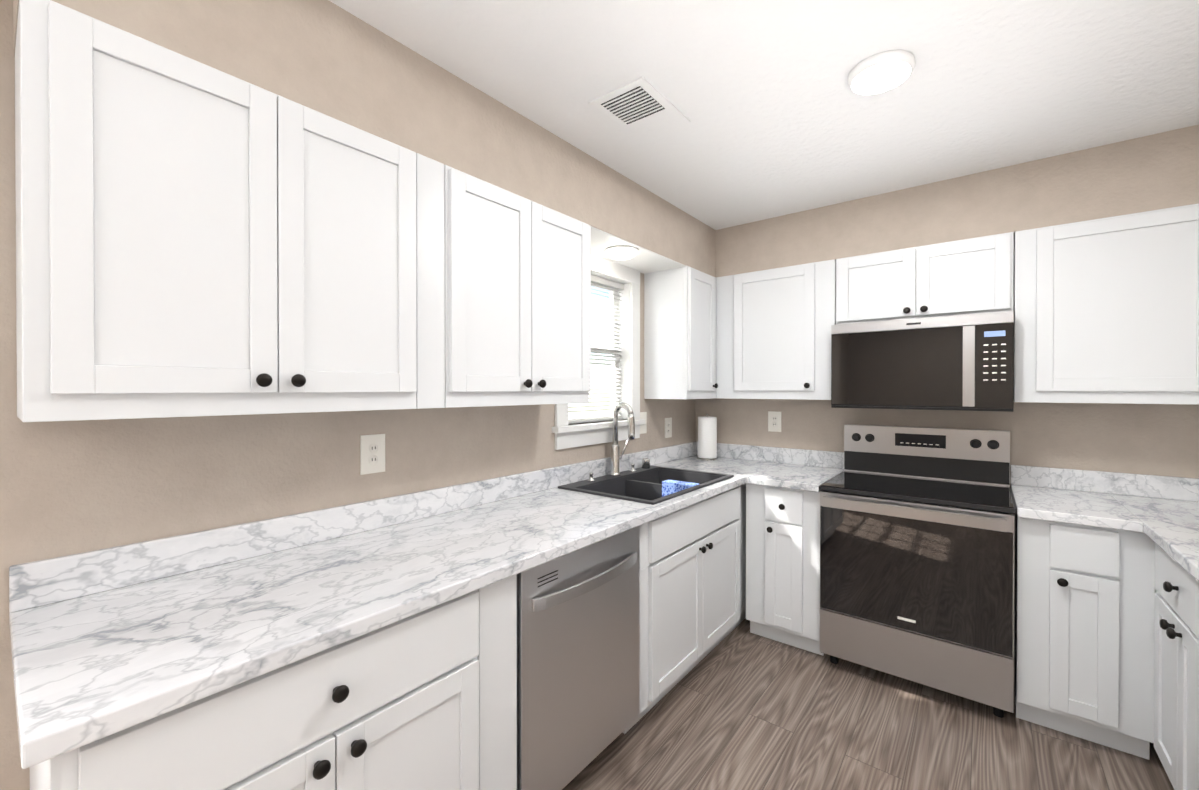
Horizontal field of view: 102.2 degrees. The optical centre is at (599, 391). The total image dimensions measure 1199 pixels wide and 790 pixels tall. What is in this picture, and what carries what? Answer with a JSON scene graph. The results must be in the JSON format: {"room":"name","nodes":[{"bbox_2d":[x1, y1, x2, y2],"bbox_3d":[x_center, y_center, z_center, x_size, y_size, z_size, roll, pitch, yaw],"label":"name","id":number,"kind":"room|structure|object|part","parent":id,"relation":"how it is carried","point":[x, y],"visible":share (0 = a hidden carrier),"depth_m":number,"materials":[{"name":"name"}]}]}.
{"room":"kitchen","nodes":[
{"label":"kitchen","id":0,"kind":"room"},
{"bbox_2d":[0,0,694,789],"bbox_3d":[-1.200,0.174,1.273,0.120,2.440,6.000,0,0,38],"label":"wall","id":1,"kind":"structure","parent":0,"point":[70,488],"depth_m":1.31,"materials":[{"name":"beige paint"}]},
{"bbox_2d":[15,0,416,421],"bbox_3d":[-0.905,-0.341,1.263,0.348,0.790,0.782,0,0,38],"label":"upper cabinet","id":2,"kind":"object","parent":1,"relation":"attached to","point":[194,238],"visible":1,"depth_m":1.06,"materials":[{"name":"white wood"}]},
{"bbox_2d":[360,434,384,474],"bbox_3d":[-0.789,0.217,1.688,0.008,0.134,0.086,0,0,38],"label":"electrical outlet","id":3,"kind":"object","parent":1,"relation":"attached to","point":[372,453],"visible":1,"depth_m":1.68,"materials":[{"name":"white plastic"}]},
{"bbox_2d":[416,153,590,408],"bbox_3d":[-0.402,-0.344,1.897,0.348,0.790,0.832,0,0,38],"label":"upper cabinet","id":4,"kind":"object","parent":1,"relation":"attached to","point":[517,299],"depth_m":1.72,"materials":[{"name":"white wood"}]},
{"bbox_3d":[-0.649,-0.343,1.625,0.298,0.790,0.098,0,0,38],"label":"left wall cabinet filler","id":5,"kind":"part","parent":4,"relation":"part of","materials":[{"name":"white wood"}]},
{"bbox_2d":[552,226,685,449],"bbox_3d":[0.068,-0.228,2.632,0.416,1.030,0.896,0,0,38],"label":"window","id":6,"kind":"structure","parent":1,"relation":"in","point":[620,252],"depth_m":2.82,"materials":[{"name":"white wood"}]},
{"bbox_2d":[568,275,623,423],"bbox_3d":[-0.039,-0.241,2.731,0.035,0.819,0.560,0,0,38],"label":"window blinds","id":7,"kind":"object","parent":6,"relation":"attached to","point":[606,283],"visible":0.65,"depth_m":2.80,"materials":[{"name":"white plastic"}]},
{"bbox_2d":[640,412,646,433],"bbox_3d":[0.272,0.195,3.023,0.012,0.134,0.086,0,0,38],"label":"light switch","id":8,"kind":"object","parent":1,"relation":"attached to","point":[643,427],"visible":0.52,"depth_m":3.03,"materials":[{"name":"white plastic"}]},
{"bbox_2d":[665,418,671,437],"bbox_3d":[0.466,0.244,3.271,0.008,0.134,0.086,0,0,38],"label":"electrical outlet","id":9,"kind":"object","parent":1,"relation":"attached to","point":[668,427],"visible":1,"depth_m":3.27,"materials":[{"name":"white plastic"}]},
{"bbox_2d":[644,265,717,398],"bbox_3d":[0.632,-0.351,3.201,0.348,0.790,0.692,0,0,38],"label":"upper cabinet","id":10,"kind":"object","parent":1,"relation":"attached to","point":[679,332],"visible":0.96,"depth_m":2.95,"materials":[{"name":"white wood"}]},
{"bbox_2d":[13,0,716,277],"bbox_3d":[-0.172,-0.896,2.230,0.296,0.309,3.215,0,0,38],"label":"soffit","id":11,"kind":"structure","parent":0,"point":[331,60],"depth_m":1.45,"materials":[{"name":"beige paint"}]},
{"bbox_2d":[329,0,1198,229],"bbox_3d":[-0.064,-1.091,0.366,3.020,0.100,6.240,0,0,38],"label":"ceiling","id":12,"kind":"structure","parent":0,"point":[772,107],"depth_m":1.62,"materials":[{"name":"white paint"}]},
{"bbox_2d":[589,77,690,140],"bbox_3d":[0.157,-1.043,1.812,0.230,0.010,0.340,0,0,38],"label":"ceiling vent","id":13,"kind":"object","parent":12,"relation":"in","point":[641,108],"visible":1,"depth_m":1.79,"materials":[{"name":"white painted metal"}]},
{"bbox_2d":[848,50,914,94],"bbox_3d":[0.914,-1.030,1.575,0.190,0.033,0.190,0,0,38],"label":"recessed light","id":14,"kind":"object","parent":12,"relation":"in","point":[881,72],"visible":1,"depth_m":1.54,"materials":[{"name":"white plastic"}]},
{"bbox_2d":[562,618,1173,789],"bbox_3d":[-0.064,1.449,0.379,3.020,0.100,6.240,0,0,38],"label":"floor","id":15,"kind":"structure","parent":0,"point":[740,706],"depth_m":1.92,"materials":[{"name":"brown wood"}]},
{"bbox_2d":[30,574,516,789],"bbox_3d":[-0.740,0.956,1.236,0.648,0.876,0.904,0,0,38],"label":"base cabinet","id":16,"kind":"object","parent":15,"relation":"on","point":[394,706],"depth_m":1.04,"materials":[{"name":"white wood"}]},
{"bbox_3d":[-0.519,0.955,1.552,0.602,0.876,0.134,0,0,38],"label":"left base cabinet filler","id":17,"kind":"part","parent":16,"relation":"part of","materials":[{"name":"white wood"}]},
{"bbox_2d":[517,525,639,789],"bbox_3d":[-0.253,0.955,1.833,0.652,0.873,0.624,0,0,38],"label":"dishwasher","id":18,"kind":"object","parent":15,"relation":"on","point":[578,661],"visible":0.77,"depth_m":1.60,"materials":[{"name":"silver metal"}]},
{"bbox_2d":[622,487,739,733],"bbox_3d":[0.251,0.950,2.486,0.648,0.876,1.004,0,0,38],"label":"base cabinet","id":19,"kind":"object","parent":15,"relation":"on","point":[689,587],"visible":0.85,"depth_m":2.20,"materials":[{"name":"white wood"}]},
{"bbox_2d":[727,483,745,634],"bbox_3d":[0.738,0.947,3.156,0.578,0.876,0.644,0,0,38],"label":"base cabinet","id":20,"kind":"object","parent":15,"relation":"on","point":[742,518],"visible":0.04,"depth_m":2.81,"materials":[{"name":"white wood"}]},
{"bbox_2d":[746,483,823,655],"bbox_3d":[1.151,0.948,2.826,0.394,0.876,0.648,0,0,38],"label":"base cabinet","id":21,"kind":"object","parent":15,"relation":"on","point":[782,565],"visible":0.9,"depth_m":2.59,"materials":[{"name":"white wood"}]},
{"bbox_2d":[819,424,1015,717],"bbox_3d":[1.578,0.793,2.430,0.756,1.190,0.680,0,0,38],"label":"range","id":22,"kind":"object","parent":15,"relation":"on","point":[917,554],"visible":1,"depth_m":2.23,"materials":[{"name":"silver metal"}]},
{"bbox_2d":[1014,513,1154,759],"bbox_3d":[2.056,0.952,2.108,0.384,0.876,0.648,0,0,38],"label":"base cabinet","id":23,"kind":"object","parent":15,"relation":"on","point":[1084,625],"visible":0.83,"depth_m":1.88,"materials":[{"name":"white wood"}]},
{"bbox_2d":[1154,543,1198,789],"bbox_3d":[2.066,0.956,1.358,0.658,0.876,0.611,0,0,38],"label":"base cabinet","id":24,"kind":"object","parent":15,"relation":"on","point":[1176,688],"visible":0.98,"depth_m":1.52,"materials":[{"name":"white wood"}]},
{"bbox_3d":[1.014,0.963,0.031,0.658,0.876,1.195,0,0,38],"label":"base cabinet","id":25,"kind":"object","parent":15,"relation":"on","visible":0},
{"bbox_2d":[9,446,784,768],"bbox_3d":[-0.032,0.444,2.117,0.660,0.138,3.224,0,0,38],"label":"countertop","id":26,"kind":"structure","parent":25,"relation":"on","point":[109,641],"depth_m":1.17,"materials":[{"name":"stone"}]},
{"bbox_2d":[610,402,634,475],"bbox_3d":[0.138,0.259,2.654,0.157,0.402,0.101,0,0,38],"label":"faucet","id":27,"kind":"object","parent":26,"relation":"on","point":[616,456],"visible":1,"depth_m":2.65,"materials":[{"name":"silver metal"}]},
{"bbox_2d":[558,465,733,504],"bbox_3d":[0.270,0.576,2.525,0.550,0.229,0.835,0,0,38],"label":"sink","id":28,"kind":"object","parent":26,"relation":"in","point":[640,485],"visible":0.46,"depth_m":2.61,"materials":[{"name":"grey"}]},
{"bbox_2d":[587,473,594,481],"bbox_3d":[-0.044,0.440,2.504,0.043,0.042,0.043,0,0,29],"label":"accessory","id":29,"kind":"object","parent":28,"relation":"on","point":[590,479],"depth_m":2.49,"materials":[{"name":"silver metal"}]},
{"bbox_2d":[629,464,636,471],"bbox_3d":[0.193,0.438,2.803,0.043,0.042,0.043,0,0,29],"label":"accessory","id":30,"kind":"object","parent":28,"relation":"on","point":[632,465],"depth_m":2.79,"materials":[{"name":"silver metal"}]},
{"bbox_2d":[642,458,649,468],"bbox_3d":[0.280,0.431,2.913,0.050,0.057,0.050,0,0,32],"label":"accessory","id":31,"kind":"object","parent":28,"relation":"on","point":[645,463],"depth_m":2.89,"materials":[{"name":"silver metal"}]},
{"bbox_2d":[662,480,698,496],"bbox_3d":[0.457,0.555,2.522,0.184,0.184,0.230,0,0,38],"label":"dishcloth","id":32,"kind":"object","parent":28,"relation":"on","point":[670,486],"visible":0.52,"depth_m":2.47,"materials":[{"name":"fabric"}]},
{"bbox_2d":[656,441,764,452],"bbox_3d":[0.758,0.439,3.137,0.510,0.138,0.644,0,0,38],"label":"backsplash","id":33,"kind":"structure","parent":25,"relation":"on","point":[721,447],"depth_m":3.39,"materials":[{"name":"stone"}]},
{"bbox_2d":[697,414,717,460],"bbox_3d":[0.746,0.311,3.349,0.140,0.315,0.140,0,0,38],"label":"paper towel","id":34,"kind":"object","parent":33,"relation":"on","point":[707,437],"visible":1,"depth_m":3.29,"materials":[{"name":"white paper"}]},
{"bbox_2d":[753,448,843,491],"bbox_3d":[1.168,0.440,2.812,0.357,0.138,0.644,0,0,38],"label":"countertop","id":35,"kind":"structure","parent":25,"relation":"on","point":[790,468],"depth_m":2.96,"materials":[{"name":"stone"}]},
{"bbox_2d":[1010,465,1136,529],"bbox_3d":[2.033,0.444,2.131,0.321,0.138,0.638,0,0,38],"label":"countertop","id":36,"kind":"structure","parent":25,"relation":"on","point":[1072,496],"depth_m":2.21,"materials":[{"name":"stone"}]},
{"bbox_2d":[1113,472,1198,580],"bbox_3d":[1.628,0.451,0.818,0.676,0.138,3.198,0,0,38],"label":"countertop","id":37,"kind":"structure","parent":25,"relation":"on","point":[1164,508],"depth_m":1.89,"materials":[{"name":"stone"}]},
{"bbox_2d":[695,398,1198,484],"bbox_3d":[1.837,0.167,2.770,3.020,2.440,0.120,0,0,38],"label":"wall","id":38,"kind":"structure","parent":0,"point":[1155,439],"depth_m":2.41,"materials":[{"name":"beige paint"}]},
{"bbox_2d":[768,411,780,431],"bbox_3d":[1.166,0.199,3.220,0.086,0.134,0.008,0,0,38],"label":"electrical outlet","id":39,"kind":"object","parent":38,"relation":"attached to","point":[774,421],"visible":1,"depth_m":3.22,"materials":[{"name":"white plastic"}]},
{"bbox_2d":[716,259,835,399],"bbox_3d":[1.119,-0.350,3.036,0.713,0.790,0.348,0,0,38],"label":"upper cabinet","id":40,"kind":"object","parent":38,"relation":"attached to","point":[773,333],"visible":0.92,"depth_m":2.91,"materials":[{"name":"white wood"}]},
{"bbox_2d":[836,232,1013,324],"bbox_3d":[1.699,-0.553,2.575,0.757,0.378,0.348,0,0,38],"label":"upper cabinet","id":41,"kind":"object","parent":38,"relation":"attached to","point":[970,276],"visible":0.9,"depth_m":2.43,"materials":[{"name":"white wood"}]},
{"bbox_2d":[831,311,1013,411],"bbox_3d":[1.677,-0.137,2.551,0.756,0.450,0.416,0,0,38],"label":"over-the-range microwave","id":42,"kind":"object","parent":41,"relation":"attached to","point":[962,362],"visible":1,"depth_m":2.36,"materials":[{"name":"silver metal"}]},
{"bbox_2d":[1013,203,1198,404],"bbox_3d":[2.388,-0.345,2.030,0.993,0.790,0.348,0,0,38],"label":"upper cabinet","id":43,"kind":"object","parent":38,"relation":"attached to","point":[1105,310],"visible":0.96,"depth_m":2.04,"materials":[{"name":"white wood"}]},
{"bbox_2d":[717,125,1198,276],"bbox_3d":[1.825,-0.898,2.508,2.480,0.309,0.296,0,0,38],"label":"soffit","id":44,"kind":"structure","parent":0,"point":[1158,171],"depth_m":2.30,"materials":[{"name":"beige paint"}]}
]}

